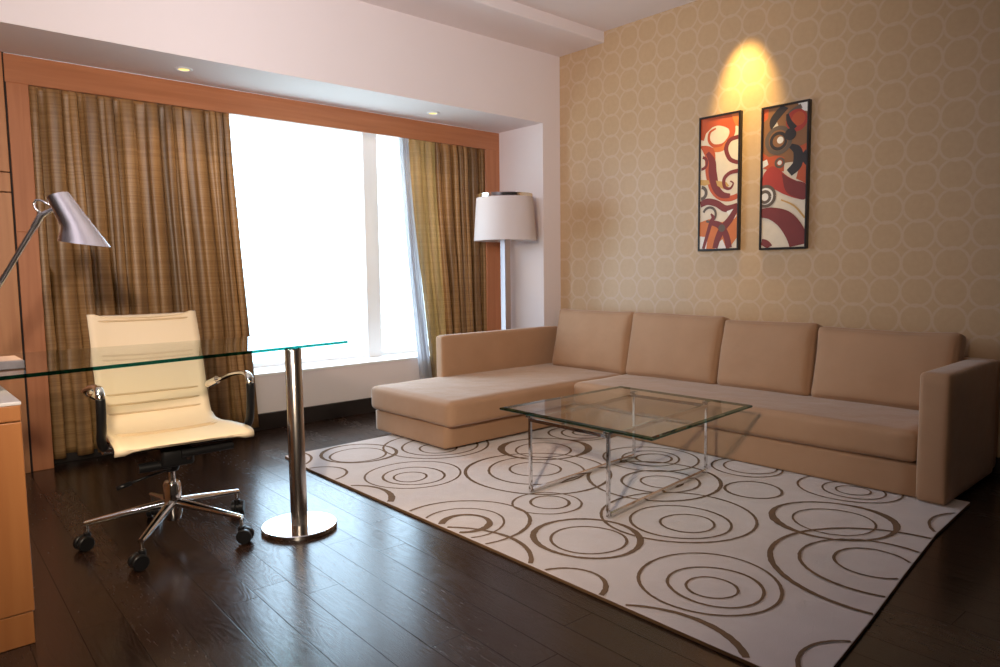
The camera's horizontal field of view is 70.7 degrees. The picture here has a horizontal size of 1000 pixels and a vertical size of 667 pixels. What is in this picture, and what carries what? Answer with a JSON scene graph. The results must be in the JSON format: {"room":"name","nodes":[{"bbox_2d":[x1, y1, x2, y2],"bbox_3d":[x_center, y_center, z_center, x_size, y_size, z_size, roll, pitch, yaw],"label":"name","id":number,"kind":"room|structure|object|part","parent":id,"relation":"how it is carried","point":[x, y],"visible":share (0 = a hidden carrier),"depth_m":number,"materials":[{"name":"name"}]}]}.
{"room":"living room","nodes":[
{"label":"living room","id":0,"kind":"room"},
{"bbox_2d":[0,0,560,328],"bbox_3d":[-2.438,-0.645,3.979,6.733,2.755,1.263,-5,7,-42],"label":"wall","id":1,"kind":"structure","parent":0,"point":[358,55],"depth_m":4.46,"materials":[{"name":"white paint"}]},
{"bbox_2d":[175,67,192,71],"bbox_3d":[-1.785,-1.491,3.983,0.096,0.007,0.096,-5,7,-42],"label":"recessed light","id":2,"kind":"object","parent":1,"relation":"in","point":[182,69],"visible":1,"depth_m":3.98,"materials":[{"name":"white paint"}]},
{"bbox_2d":[54,397,376,463],"bbox_3d":[-1.341,0.576,5.045,3.300,0.113,0.018,-5,7,-42],"label":"baseboard","id":3,"kind":"structure","parent":1,"relation":"attached to","point":[276,419],"depth_m":5.04,"materials":[{"name":"brown wood"}]},
{"bbox_2d":[3,53,498,150],"bbox_3d":[-1.291,-1.494,4.793,3.436,0.146,0.014,-5,7,-42],"label":"trim","id":4,"kind":"structure","parent":1,"relation":"attached to","point":[31,71],"depth_m":4.39,"materials":[{"name":"red wood"}]},
{"bbox_2d":[229,114,429,376],"bbox_3d":[-1.491,-0.666,5.102,3.438,1.848,0.414,-5,7,-42],"label":"window","id":5,"kind":"structure","parent":1,"relation":"in","point":[365,144],"depth_m":5.60,"materials":[{"name":"metal"}]},
{"bbox_2d":[28,85,258,458],"bbox_3d":[-2.098,-0.362,4.233,1.275,2.061,0.086,-5,7,-42],"label":"curtain","id":6,"kind":"object","parent":5,"relation":"hanging from","point":[156,181],"visible":0.6,"depth_m":4.16,"materials":[{"name":"brown fabric"}]},
{"bbox_3d":[-1.470,0.247,5.170,3.438,0.018,0.384,-5,7,-42],"label":"sill","id":7,"kind":"part","parent":5,"relation":"part of","materials":[{"name":"stone"}]},
{"bbox_2d":[398,137,431,378],"bbox_3d":[-0.653,-0.494,5.533,0.278,2.056,0.039,-5,7,-42],"label":"sheer curtain","id":8,"kind":"object","parent":5,"relation":"hanging from","point":[419,317],"visible":0.91,"depth_m":5.50,"materials":[{"name":"white fabric"}]},
{"bbox_2d":[408,139,486,377],"bbox_3d":[-0.388,-0.514,5.755,0.802,2.061,0.078,-5,7,-42],"label":"curtain","id":9,"kind":"object","parent":5,"relation":"hanging from","point":[446,179],"visible":0.69,"depth_m":5.70,"materials":[{"name":"brown fabric"}]},
{"bbox_2d":[255,359,431,413],"bbox_3d":[-1.488,0.440,5.171,3.488,0.366,0.380,-5,7,-42],"label":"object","id":10,"kind":"structure","parent":1,"relation":"attached to","point":[326,386],"depth_m":5.17,"materials":[{"name":"white paint"}]},
{"bbox_2d":[427,112,438,114],"bbox_3d":[-0.489,-1.608,5.152,0.096,0.007,0.096,-5,7,-42],"label":"recessed light","id":11,"kind":"object","parent":1,"relation":"in","point":[428,113],"visible":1,"depth_m":5.15,"materials":[{"name":"white paint"}]},
{"bbox_2d":[484,149,500,330],"bbox_3d":[-0.056,-0.501,5.977,0.156,2.066,0.014,-5,7,-42],"label":"trim","id":12,"kind":"structure","parent":1,"relation":"attached to","point":[491,157],"depth_m":5.95,"materials":[{"name":"red wood"}]},
{"bbox_2d":[0,412,999,666],"bbox_3d":[-0.287,0.952,1.799,6.833,0.100,7.550,-5,7,-42],"label":"floor","id":13,"kind":"structure","parent":0,"point":[388,586],"depth_m":2.33,"materials":[{"name":"brown wood"}]},
{"bbox_2d":[0,385,34,652],"bbox_3d":[-2.044,0.550,2.011,1.049,0.706,0.948,-5,7,-42],"label":"base cabinet","id":14,"kind":"object","parent":13,"relation":"on","point":[17,604],"visible":1,"depth_m":1.98,"materials":[{"name":"brown wood"}]},
{"bbox_3d":[-2.049,0.231,1.983,1.047,0.045,0.946,-5,7,-42],"label":"rail","id":15,"kind":"part","parent":14,"relation":"part of","materials":[{"name":"brown wood"}]},
{"bbox_2d":[73,310,254,571],"bbox_3d":[-1.370,0.374,2.863,0.670,0.892,0.719,-5,6,-38],"label":"office chair","id":16,"kind":"object","parent":13,"relation":"on","point":[162,410],"visible":0.98,"depth_m":2.95,"materials":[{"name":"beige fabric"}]},
{"bbox_3d":[-1.561,0.228,2.698,0.067,0.104,0.441,-4,6,-32],"label":"armrest","id":17,"kind":"part","parent":16,"relation":"part of","materials":[{"name":"silver metal"}]},
{"bbox_3d":[-1.468,0.718,2.772,0.294,0.101,0.042,-3,5,-24],"label":"leg","id":18,"kind":"part","parent":16,"relation":"part of","materials":[{"name":"silver metal"}]},
{"bbox_3d":[-1.377,0.562,2.728,0.017,0.049,0.199,4,7,44],"label":"tilt lever","id":19,"kind":"part","parent":16,"relation":"part of","materials":[{"name":"black plastic"}]},
{"bbox_3d":[-1.421,0.701,2.969,0.045,0.101,0.294,-5,6,-38],"label":"leg","id":20,"kind":"part","parent":16,"relation":"part of","materials":[{"name":"silver metal"}]},
{"bbox_3d":[-1.306,0.725,2.675,0.042,0.101,0.294,-1,5,-3],"label":"leg","id":21,"kind":"part","parent":16,"relation":"part of","materials":[{"name":"silver metal"}]},
{"bbox_3d":[-1.153,0.712,2.807,0.294,0.101,0.042,0,5,11],"label":"leg","id":22,"kind":"part","parent":16,"relation":"part of","materials":[{"name":"silver metal"}]},
{"bbox_3d":[-1.234,0.697,2.984,0.042,0.101,0.294,2,6,29],"label":"leg","id":23,"kind":"part","parent":16,"relation":"part of","materials":[{"name":"silver metal"}]},
{"bbox_3d":[-1.147,0.195,3.024,0.067,0.104,0.441,-6,7,-44],"label":"armrest","id":24,"kind":"part","parent":16,"relation":"part of","materials":[{"name":"silver metal"}]},
{"bbox_2d":[0,334,347,541],"bbox_3d":[-1.506,0.477,2.437,2.127,0.765,0.874,-5,7,-42],"label":"glass desk","id":25,"kind":"object","parent":13,"relation":"on","point":[301,524],"visible":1,"depth_m":2.85,"materials":[{"name":"clear glass"}]},
{"bbox_2d":[0,355,24,370],"bbox_3d":[-1.754,0.109,2.095,0.552,0.030,0.160,-5,7,-42],"label":"flat tray","id":26,"kind":"object","parent":25,"relation":"on","point":[6,362],"visible":1,"depth_m":2.20,"materials":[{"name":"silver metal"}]},
{"bbox_2d":[0,192,110,287],"bbox_3d":[-1.615,-0.186,2.368,0.608,0.571,0.174,-1,5,-5],"label":"desk lamp","id":27,"kind":"object","parent":25,"relation":"on","point":[76,227],"visible":1,"depth_m":2.33,"materials":[{"name":"silver metal"}]},
{"bbox_3d":[-1.691,-0.145,2.366,0.295,0.450,0.017,-1,5,-7],"label":"lamp arm","id":28,"kind":"part","parent":27,"relation":"part of","materials":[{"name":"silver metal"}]},
{"bbox_3d":[-1.407,-0.382,2.361,0.165,0.186,0.177,-5,7,-42],"label":"lamp shade","id":29,"kind":"part","parent":27,"relation":"part of","materials":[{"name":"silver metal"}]},
{"bbox_3d":[-1.510,0.102,2.405,2.127,0.012,0.874,-5,7,-42],"label":"glass","id":30,"kind":"part","parent":25,"relation":"part of","materials":[{"name":"clear glass"}]},
{"bbox_3d":[-0.838,0.424,2.900,0.067,0.733,0.067,-5,7,-42],"label":"pedestal leg","id":31,"kind":"part","parent":25,"relation":"part of","materials":[{"name":"silver metal"}]},
{"bbox_2d":[474,192,535,329],"bbox_3d":[0.045,-0.248,5.492,0.482,1.643,0.482,-5,7,-42],"label":"floor lamp","id":32,"kind":"object","parent":13,"relation":"on","point":[506,218],"visible":0.84,"depth_m":5.26,"materials":[{"name":"white fabric"}]},
{"bbox_3d":[0.038,-0.877,5.438,0.482,0.323,0.482,-5,7,-42],"label":"lamp shade","id":33,"kind":"part","parent":32,"relation":"part of","materials":[{"name":"white fabric"}]},
{"bbox_2d":[285,423,969,666],"bbox_3d":[0.455,0.733,3.538,1.924,0.015,3.143,-5,7,-42],"label":"rug","id":34,"kind":"object","parent":13,"relation":"on","point":[754,565],"visible":0.91,"depth_m":2.86,"materials":[{"name":"beige carpet"}]},
{"bbox_2d":[499,386,752,517],"bbox_3d":[0.640,0.542,3.412,0.920,0.382,0.900,-5,7,-42],"label":"coffee table","id":35,"kind":"object","parent":34,"relation":"on","point":[608,433],"visible":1,"depth_m":3.32,"materials":[{"name":"clear glass"}]},
{"bbox_3d":[0.143,0.564,3.314,0.032,0.368,0.032,-5,7,-42],"label":"leg","id":36,"kind":"part","parent":35,"relation":"part of","materials":[{"name":"silver metal"}]},
{"bbox_3d":[0.297,0.416,3.122,0.012,0.016,0.473,-5,7,-41],"label":"rail","id":37,"kind":"part","parent":35,"relation":"part of","materials":[{"name":"silver metal"}]},
{"bbox_3d":[0.446,0.710,3.630,0.018,0.014,0.835,4,7,45],"label":"floor rail","id":38,"kind":"part","parent":35,"relation":"part of","materials":[{"name":"silver metal"}]},
{"bbox_3d":[0.442,0.373,3.601,0.012,0.016,0.854,4,7,45],"label":"rail","id":39,"kind":"part","parent":35,"relation":"part of","materials":[{"name":"silver metal"}]},
{"bbox_3d":[0.454,0.591,2.958,0.032,0.368,0.032,-5,7,-42],"label":"leg","id":40,"kind":"part","parent":35,"relation":"part of","materials":[{"name":"silver metal"}]},
{"bbox_3d":[0.638,0.359,3.396,0.920,0.014,0.900,-5,7,-42],"label":"glass","id":41,"kind":"part","parent":35,"relation":"part of","materials":[{"name":"clear glass"}]},
{"bbox_3d":[0.745,0.504,3.916,0.032,0.368,0.032,-5,7,-42],"label":"leg","id":42,"kind":"part","parent":35,"relation":"part of","materials":[{"name":"silver metal"}]},
{"bbox_3d":[0.756,0.735,3.296,0.018,0.014,0.864,4,7,43],"label":"floor rail","id":43,"kind":"part","parent":35,"relation":"part of","materials":[{"name":"silver metal"}]},
{"bbox_3d":[0.752,0.398,3.266,0.012,0.016,0.882,4,7,43],"label":"rail","id":44,"kind":"part","parent":35,"relation":"part of","materials":[{"name":"silver metal"}]},
{"bbox_3d":[0.897,0.355,3.745,0.012,0.016,0.441,-6,7,-44],"label":"rail","id":45,"kind":"part","parent":35,"relation":"part of","materials":[{"name":"silver metal"}]},
{"bbox_3d":[1.053,0.528,3.602,0.032,0.368,0.032,-5,7,-42],"label":"leg","id":46,"kind":"part","parent":35,"relation":"part of","materials":[{"name":"silver metal"}]},
{"bbox_2d":[372,309,999,504],"bbox_3d":[0.832,0.308,4.080,1.830,0.761,3.047,-5,7,-42],"label":"sectional sofa","id":47,"kind":"object","parent":13,"relation":"on","point":[898,412],"visible":0.96,"depth_m":4.05,"materials":[{"name":"beige fabric"}]},
{"bbox_2d":[372,363,620,426],"bbox_3d":[0.078,0.384,4.871,1.746,0.169,0.869,-5,7,-42],"label":"cushion","id":48,"kind":"object","parent":47,"relation":"on","point":[470,397],"depth_m":4.46,"materials":[{"name":"beige fabric"}]},
{"bbox_2d":[552,309,634,374],"bbox_3d":[0.710,0.055,5.288,0.258,0.463,0.717,-5,7,-42],"label":"cushion","id":49,"kind":"object","parent":47,"relation":"on","point":[588,340],"depth_m":5.17,"materials":[{"name":"beige fabric"}]},
{"bbox_2d":[626,312,730,383],"bbox_3d":[1.188,0.097,4.757,0.259,0.461,0.715,-5,7,-42],"label":"cushion","id":50,"kind":"object","parent":47,"relation":"on","point":[662,346],"depth_m":4.65,"materials":[{"name":"beige fabric"}]},
{"bbox_3d":[1.406,0.581,4.176,0.680,0.154,2.155,-5,7,-42],"label":"seat","id":51,"kind":"part","parent":47,"relation":"part of","materials":[{"name":"beige fabric"}]},
{"bbox_2d":[574,374,918,461],"bbox_3d":[1.428,0.429,4.128,0.730,0.164,2.060,-5,7,-42],"label":"seat cushion","id":52,"kind":"object","parent":47,"relation":"on","point":[854,428],"depth_m":3.72,"materials":[{"name":"beige fabric"}]},
{"bbox_2d":[717,320,822,395],"bbox_3d":[1.624,0.143,4.270,0.255,0.441,0.594,-5,7,-42],"label":"cushion","id":53,"kind":"object","parent":47,"relation":"on","point":[760,356],"depth_m":4.17,"materials":[{"name":"beige fabric"}]},
{"bbox_2d":[811,326,965,409],"bbox_3d":[2.060,0.190,3.784,0.250,0.426,0.714,-5,7,-42],"label":"cushion","id":54,"kind":"object","parent":47,"relation":"on","point":[878,368],"depth_m":3.72,"materials":[{"name":"beige fabric"}]},
{"bbox_3d":[2.153,0.436,3.311,0.739,0.580,0.128,-5,7,-42],"label":"armrest","id":55,"kind":"part","parent":47,"relation":"part of","materials":[{"name":"beige fabric"}]},
{"bbox_2d":[359,0,695,56],"bbox_3d":[-0.322,-1.932,1.549,6.833,0.180,7.550,-5,7,-42],"label":"ceiling","id":56,"kind":"structure","parent":0,"point":[559,28],"depth_m":4.84,"materials":[{"name":"paint"}]},
{"bbox_2d":[560,0,999,456],"bbox_3d":[2.204,-0.734,3.906,0.100,2.835,7.550,-5,7,-42],"label":"wall","id":57,"kind":"structure","parent":0,"point":[904,236],"depth_m":4.19,"materials":[{"name":"paper"}]},
{"bbox_2d":[698,110,742,250],"bbox_3d":[1.442,-0.989,4.635,0.030,0.882,0.300,-5,7,-42],"label":"painting","id":58,"kind":"object","parent":57,"relation":"attached to","point":[720,135],"visible":1,"depth_m":4.62,"materials":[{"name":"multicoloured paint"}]},
{"bbox_2d":[759,99,811,249],"bbox_3d":[1.737,-0.955,4.307,0.030,0.876,0.302,-5,7,-42],"label":"painting","id":59,"kind":"object","parent":57,"relation":"attached to","point":[786,127],"visible":1,"depth_m":4.29,"materials":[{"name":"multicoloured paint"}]},
{"bbox_2d":[992,457,999,473],"bbox_3d":[2.565,0.673,3.555,0.015,0.082,6.187,-5,7,-42],"label":"baseboard","id":60,"kind":"structure","parent":57,"relation":"attached to","point":[996,469],"depth_m":3.58,"materials":[{"name":"brown wood"}]},
{"bbox_3d":[-3.939,-0.274,3.039,3.000,2.215,0.700,-5,7,-42],"label":"wall","id":61,"kind":"structure","parent":0,"visible":0},
{"bbox_2d":[0,51,32,473],"bbox_3d":[-3.683,-0.253,2.756,3.004,2.215,0.064,-5,7,-42],"label":"wall panel","id":62,"kind":"object","parent":61,"relation":"attached to","point":[11,323],"visible":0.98,"depth_m":3.70,"materials":[{"name":"brown wood"}]},
{"bbox_2d":[6,82,53,470],"bbox_3d":[-2.518,-0.281,3.784,0.098,2.066,0.014,-5,7,-42],"label":"trim","id":63,"kind":"structure","parent":61,"relation":"attached to","point":[18,106],"depth_m":3.77,"materials":[{"name":"red wood"}]}
]}

